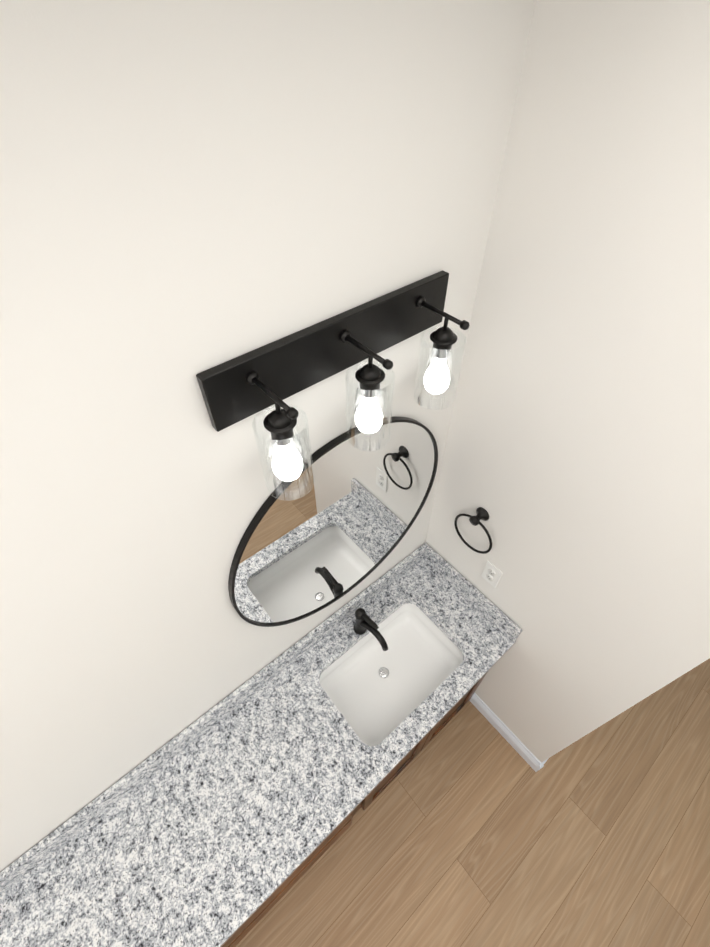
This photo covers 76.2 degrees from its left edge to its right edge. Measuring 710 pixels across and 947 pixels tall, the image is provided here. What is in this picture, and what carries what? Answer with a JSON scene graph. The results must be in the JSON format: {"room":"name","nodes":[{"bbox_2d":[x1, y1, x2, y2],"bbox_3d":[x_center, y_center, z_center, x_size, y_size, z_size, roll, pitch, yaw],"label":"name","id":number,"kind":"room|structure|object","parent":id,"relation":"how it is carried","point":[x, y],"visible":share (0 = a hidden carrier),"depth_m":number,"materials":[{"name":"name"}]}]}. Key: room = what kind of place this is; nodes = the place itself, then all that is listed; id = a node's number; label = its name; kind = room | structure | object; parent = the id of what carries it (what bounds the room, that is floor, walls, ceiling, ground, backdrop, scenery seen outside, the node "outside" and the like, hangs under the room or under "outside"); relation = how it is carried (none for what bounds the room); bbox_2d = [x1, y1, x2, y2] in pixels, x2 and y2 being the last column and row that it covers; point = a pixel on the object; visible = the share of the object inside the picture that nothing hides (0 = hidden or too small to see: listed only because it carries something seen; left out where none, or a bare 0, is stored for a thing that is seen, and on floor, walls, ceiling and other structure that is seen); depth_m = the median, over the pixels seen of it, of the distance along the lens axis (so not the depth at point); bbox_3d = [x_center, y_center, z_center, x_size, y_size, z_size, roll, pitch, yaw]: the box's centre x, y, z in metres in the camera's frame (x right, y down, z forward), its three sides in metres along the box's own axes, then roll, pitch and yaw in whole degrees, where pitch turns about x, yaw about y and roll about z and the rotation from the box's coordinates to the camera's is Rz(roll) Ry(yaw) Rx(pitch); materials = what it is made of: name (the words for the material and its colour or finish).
{"room":"bathroom","nodes":[
{"label":"bathroom","id":0,"kind":"room"},
{"bbox_2d":[0,543,427,894],"bbox_3d":[-0.727,1.002,1.479,2.732,0.100,0.020,-32,56,-25],"label":"backsplash","id":1,"kind":"structure","parent":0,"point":[12,874],"depth_m":1.54,"materials":[{"name":"grey stone"}]},
{"bbox_2d":[0,0,535,871],"bbox_3d":[-0.776,0.625,1.139,5.740,2.860,0.120,-32,56,-25],"label":"wall","id":2,"kind":"structure","parent":0,"point":[190,190],"depth_m":0.73,"materials":[{"name":"paint"}]},
{"bbox_2d":[228,416,437,626],"bbox_3d":[-0.028,0.176,1.435,0.810,0.810,0.018,-32,56,-25],"label":"mirror","id":3,"kind":"object","parent":2,"relation":"attached to","point":[340,529],"visible":0.88,"depth_m":1.35,"materials":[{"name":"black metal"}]},
{"bbox_2d":[196,270,469,499],"bbox_3d":[0.016,-0.184,0.948,0.610,0.254,0.161,-32,56,-25],"label":"sconce","id":4,"kind":"object","parent":2,"relation":"attached to","point":[245,385],"visible":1,"depth_m":0.90,"materials":[{"name":"black metal"}]},
{"bbox_2d":[235,658,709,946],"bbox_3d":[0.372,2.617,1.314,5.740,0.060,3.690,-32,56,-25],"label":"floor","id":5,"kind":"structure","parent":0,"point":[469,827],"depth_m":2.07,"materials":[{"name":"brown wood"}]},
{"bbox_2d":[224,675,484,946],"bbox_3d":[-0.564,1.472,1.732,2.715,0.845,0.504,-32,56,-25],"label":"bathroom vanity","id":6,"kind":"object","parent":5,"relation":"on","point":[324,846],"depth_m":1.91,"materials":[{"name":"brown wood"}]},
{"bbox_2d":[0,559,514,946],"bbox_3d":[-0.564,1.190,1.398,2.732,0.030,0.528,-32,56,-25],"label":"countertop","id":7,"kind":"structure","parent":6,"relation":"on","point":[185,859],"depth_m":1.47,"materials":[{"name":"grey stone"}]},
{"bbox_2d":[348,603,391,654],"bbox_3d":[0.063,0.615,1.767,0.056,0.179,0.186,-32,56,-25],"label":"faucet","id":8,"kind":"object","parent":7,"relation":"on","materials":[{"name":"black metal"}]},
{"bbox_2d":[320,603,459,742],"bbox_3d":[0.147,0.816,1.841,0.540,0.162,0.352,-32,56,-25],"label":"sink","id":9,"kind":"object","parent":7,"relation":"in","point":[374,688],"depth_m":1.91,"materials":[{"name":"white ceramic"}]},
{"bbox_2d":[425,0,709,762],"bbox_3d":[0.655,0.236,1.479,0.120,2.860,0.920,-32,56,-25],"label":"wall","id":10,"kind":"structure","parent":0,"point":[575,464],"depth_m":1.04,"materials":[{"name":"paint"}]},
{"bbox_2d":[454,507,491,553],"bbox_3d":[0.430,0.208,1.644,0.058,0.212,0.171,-32,56,-25],"label":"towel ring","id":11,"kind":"object","parent":10,"relation":"attached to","point":[482,513],"visible":0.96,"depth_m":1.59,"materials":[{"name":"black metal"}]},
{"bbox_2d":[424,547,522,642],"bbox_3d":[0.483,0.502,1.920,0.020,0.100,0.505,-32,56,-25],"label":"backsplash","id":12,"kind":"structure","parent":10,"relation":"attached to","point":[506,627],"depth_m":1.89,"materials":[{"name":"grey stone"}]},
{"bbox_2d":[481,561,502,587],"bbox_3d":[0.524,0.388,1.738,0.008,0.116,0.070,-32,56,-25],"label":"outlet","id":13,"kind":"object","parent":10,"relation":"attached to","point":[491,574],"visible":1,"depth_m":1.73,"materials":[{"name":"white plastic"}]},
{"bbox_2d":[469,692,543,771],"bbox_3d":[0.772,1.333,2.346,0.016,0.105,0.436,-32,56,-25],"label":"baseboard","id":14,"kind":"structure","parent":10,"relation":"attached to","point":[508,735],"depth_m":2.33,"materials":[{"name":"paint"}]}
]}

